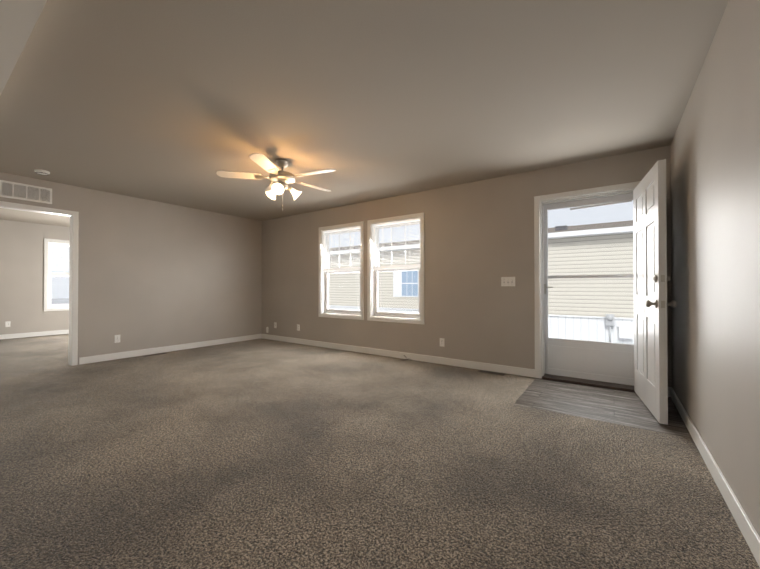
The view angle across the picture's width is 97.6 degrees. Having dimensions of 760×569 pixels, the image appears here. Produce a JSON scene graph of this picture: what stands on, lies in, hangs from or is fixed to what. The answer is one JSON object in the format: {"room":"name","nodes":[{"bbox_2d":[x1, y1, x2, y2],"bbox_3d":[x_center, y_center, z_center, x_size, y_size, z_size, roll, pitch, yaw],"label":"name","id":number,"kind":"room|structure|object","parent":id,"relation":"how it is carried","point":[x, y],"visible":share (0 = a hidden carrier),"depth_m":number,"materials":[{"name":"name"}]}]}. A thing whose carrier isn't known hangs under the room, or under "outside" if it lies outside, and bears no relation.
{"room":"empty living room","nodes":[
{"label":"empty living room","id":0,"kind":"room"},
{"bbox_2d":[0,0,46,94],"bbox_3d":[-1.681,-1.309,1.156,4.990,0.120,0.750,0,-1,35],"label":"header beam","id":1,"kind":"structure","parent":0,"point":[18,19],"depth_m":1.62,"materials":[{"name":"beige paint"}]},
{"bbox_2d":[0,219,69,334],"bbox_3d":[-7.118,-0.096,7.736,0.140,2.440,4.030,0,-1,35],"label":"wall","id":2,"kind":"structure","parent":0,"point":[22,277],"depth_m":7.05,"materials":[{"name":"paint"}]},
{"bbox_2d":[5,321,10,326],"bbox_3d":[-7.652,0.817,6.839,0.008,0.114,0.070,0,-1,35],"label":"electrical outlet","id":3,"kind":"object","parent":2,"relation":"attached to","point":[7,323],"visible":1,"depth_m":6.83,"materials":[{"name":"white plastic"}]},
{"bbox_2d":[0,329,68,338],"bbox_3d":[-7.022,1.076,7.727,0.016,0.095,3.840,0,-1,35],"label":"baseboard","id":4,"kind":"structure","parent":2,"relation":"attached to","point":[44,333],"depth_m":7.13,"materials":[{"name":"white wood"}]},
{"bbox_2d":[44,238,69,310],"bbox_3d":[-7.147,-0.207,7.690,0.167,1.600,0.914,0,-1,35],"label":"bedroom window","id":5,"kind":"structure","parent":2,"relation":"in","point":[48,273],"depth_m":7.41,"materials":[{"name":"white"}]},
{"bbox_2d":[48,242,69,274],"bbox_3d":[-7.116,-0.576,7.671,0.038,0.721,0.768,0,-1,35],"label":"blind","id":6,"kind":"object","parent":5,"relation":"attached to","point":[60,243],"depth_m":7.47,"materials":[{"name":"white plastic"}]},
{"bbox_2d":[0,172,261,364],"bbox_3d":[-4.812,-0.129,3.692,0.120,2.440,8.000,0,-1,35],"label":"wall","id":7,"kind":"structure","parent":0,"point":[153,274],"depth_m":5.33,"materials":[{"name":"paint"}]},
{"bbox_2d":[0,180,51,203],"bbox_3d":[-4.414,-1.150,4.154,0.010,0.200,0.460,0,-1,35],"label":"air vent","id":8,"kind":"object","parent":7,"relation":"in","point":[15,190],"visible":1,"depth_m":4.14,"materials":[{"name":"white metal"}]},
{"bbox_2d":[0,201,78,365],"bbox_3d":[-4.462,0.049,4.190,0.152,2.092,0.964,0,-1,35],"label":"door frame","id":9,"kind":"structure","parent":7,"relation":"attached to","point":[73,292],"depth_m":4.51,"materials":[{"name":"white wood"}]},
{"bbox_2d":[114,335,119,342],"bbox_3d":[-3.875,0.801,4.909,0.008,0.114,0.070,0,-1,35],"label":"electrical outlet","id":10,"kind":"object","parent":7,"relation":"attached to","point":[117,338],"visible":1,"depth_m":4.91,"materials":[{"name":"white plastic"}]},
{"bbox_2d":[79,334,259,364],"bbox_3d":[-3.302,1.060,5.720,0.013,0.095,2.850,0,-1,35],"label":"baseboard","id":11,"kind":"structure","parent":7,"relation":"attached to","point":[98,358],"depth_m":5.35,"materials":[{"name":"white wood"}]},
{"bbox_2d":[0,0,728,226],"bbox_3d":[-3.798,-1.414,3.076,11.140,0.120,8.340,0,-1,35],"label":"ceiling","id":12,"kind":"structure","parent":0,"point":[179,102],"depth_m":2.35,"materials":[{"name":"beige paint"}]},
{"bbox_2d":[34,169,49,174],"bbox_3d":[-4.008,-1.327,3.944,0.136,0.039,0.136,0,-1,35],"label":"smoke detector","id":13,"kind":"object","parent":12,"relation":"attached to","point":[40,172],"visible":0.98,"depth_m":3.91,"materials":[{"name":"white plastic"}]},
{"bbox_2d":[216,153,335,210],"bbox_3d":[-1.031,-1.080,3.657,1.265,0.538,1.248,0,-1,35],"label":"ceiling fan","id":14,"kind":"object","parent":12,"relation":"hanging from","point":[281,180],"visible":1,"depth_m":3.53,"materials":[{"name":"white wood"}]},
{"bbox_2d":[0,334,759,568],"bbox_3d":[-3.798,1.116,3.056,10.940,0.060,8.140,0,-1,35],"label":"floor carpet","id":15,"kind":"object","parent":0,"point":[261,453],"visible":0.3,"depth_m":1.91,"materials":[{"name":"grey carpet"}]},
{"bbox_2d":[143,352,166,356],"bbox_3d":[-3.543,1.101,5.235,0.105,0.006,0.320,0,-1,35],"label":"air vent register","id":16,"kind":"object","parent":15,"relation":"on","point":[154,354],"visible":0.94,"depth_m":5.22,"materials":[{"name":"brown"}]},
{"bbox_2d":[478,370,505,375],"bbox_3d":[1.383,1.092,4.120,0.320,0.006,0.105,0,-1,35],"label":"air vent register","id":17,"kind":"object","parent":15,"relation":"on","point":[491,372],"visible":1,"depth_m":4.11,"materials":[{"name":"brown"}]},
{"bbox_2d":[262,145,671,386],"bbox_3d":[-1.500,-0.107,6.340,10.940,2.440,0.140,0,-1,35],"label":"wall","id":18,"kind":"structure","parent":0,"point":[478,240],"depth_m":4.45,"materials":[{"name":"paint"}]},
{"bbox_2d":[318,221,363,319],"bbox_3d":[-0.639,-0.222,5.732,1.014,1.600,0.167,0,-1,35],"label":"window","id":19,"kind":"structure","parent":18,"relation":"in","point":[324,310],"depth_m":5.81,"materials":[{"name":"white"}]},
{"bbox_2d":[323,226,359,271],"bbox_3d":[-0.660,-0.592,5.704,0.868,0.721,0.038,0,-1,35],"label":"window blind","id":20,"kind":"object","parent":19,"relation":"attached to","point":[342,269],"visible":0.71,"depth_m":5.71,"materials":[{"name":"white plastic"}]},
{"bbox_2d":[367,212,423,323],"bbox_3d":[0.259,-0.227,5.102,1.014,1.600,0.167,0,-1,35],"label":"window","id":21,"kind":"structure","parent":18,"relation":"in","point":[374,313],"depth_m":5.16,"materials":[{"name":"white"}]},
{"bbox_2d":[372,218,419,269],"bbox_3d":[0.238,-0.597,5.074,0.868,0.721,0.038,0,-1,35],"label":"window blind","id":22,"kind":"object","parent":21,"relation":"attached to","point":[395,266],"visible":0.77,"depth_m":5.07,"materials":[{"name":"white plastic"}]},
{"bbox_2d":[260,334,534,377],"bbox_3d":[-0.325,1.058,5.411,5.240,0.095,0.016,0,-1,35],"label":"baseboard","id":23,"kind":"structure","parent":18,"relation":"attached to","point":[520,371],"depth_m":4.80,"materials":[{"name":"white wood"}]},
{"bbox_2d":[440,338,443,346],"bbox_3d":[0.856,0.799,4.589,0.070,0.114,0.008,0,-1,35],"label":"electrical outlet","id":24,"kind":"object","parent":18,"relation":"attached to","point":[442,342],"visible":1,"depth_m":4.58,"materials":[{"name":"white plastic"}]},
{"bbox_2d":[501,277,514,285],"bbox_3d":[1.574,-0.035,4.087,0.164,0.116,0.015,0,-1,35],"label":"light switch","id":25,"kind":"object","parent":18,"relation":"attached to","point":[507,281],"visible":1,"depth_m":4.09,"materials":[{"name":"white plastic"}]},
{"bbox_2d":[534,181,640,377],"bbox_3d":[2.293,0.026,3.666,1.060,2.130,0.157,0,-1,35],"label":"door frame","id":26,"kind":"structure","parent":18,"relation":"attached to","point":[538,199],"depth_m":3.88,"materials":[{"name":"white wood"}]},
{"bbox_2d":[544,193,633,385],"bbox_3d":[2.344,0.037,3.740,1.040,2.110,0.082,0,-1,35],"label":"storm door","id":27,"kind":"structure","parent":18,"relation":"in","point":[613,362],"depth_m":3.75,"materials":[{"name":"white plastic"}]},
{"bbox_2d":[542,374,635,392],"bbox_3d":[2.303,1.083,3.672,0.910,0.028,0.182,0,-1,35],"label":"sill","id":28,"kind":"structure","parent":18,"relation":"attached to","point":[602,384],"depth_m":3.63,"materials":[{"name":"brown metal"}]},
{"bbox_2d":[633,159,676,424],"bbox_3d":[2.394,0.058,2.970,0.194,2.040,0.916,0,-1,28],"label":"entry door","id":29,"kind":"structure","parent":18,"relation":"in","point":[651,279],"depth_m":2.76,"materials":[{"name":"white paint"}]},
{"bbox_2d":[514,378,691,437],"bbox_3d":[2.114,1.120,3.133,1.350,0.054,1.220,0,-1,35],"label":"floor","id":30,"kind":"structure","parent":0,"point":[626,408],"depth_m":3.03,"materials":[{"name":"grey wood"}]},
{"bbox_2d":[670,0,759,536],"bbox_3d":[0.582,-0.159,-0.093,0.140,2.440,8.000,0,-1,35],"label":"wall","id":31,"kind":"structure","parent":0,"point":[715,215],"depth_m":1.69,"materials":[{"name":"paint"}]},
{"bbox_2d":[668,387,759,566],"bbox_3d":[0.521,1.014,-0.054,0.016,0.095,7.990,0,-1,35],"label":"baseboard","id":32,"kind":"structure","parent":31,"relation":"attached to","point":[746,528],"depth_m":1.67,"materials":[{"name":"white wood"}]},
{"label":"outside","id":33,"kind":"structure","parent":0,"visible":0},
{"bbox_2d":[51,298,68,303],"bbox_3d":[6.152,1.876,19.194,120.000,0.120,90.000,0,-1,35],"label":"ground","id":34,"kind":"structure","parent":33,"point":[64,300],"depth_m":38.55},
{"bbox_2d":[329,220,633,343],"bbox_3d":[0.508,-0.142,16.391,38.200,3.870,5.100,0,-1,35],"label":"home","id":35,"kind":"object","parent":34,"relation":"on","point":[341,284],"depth_m":9.94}
]}

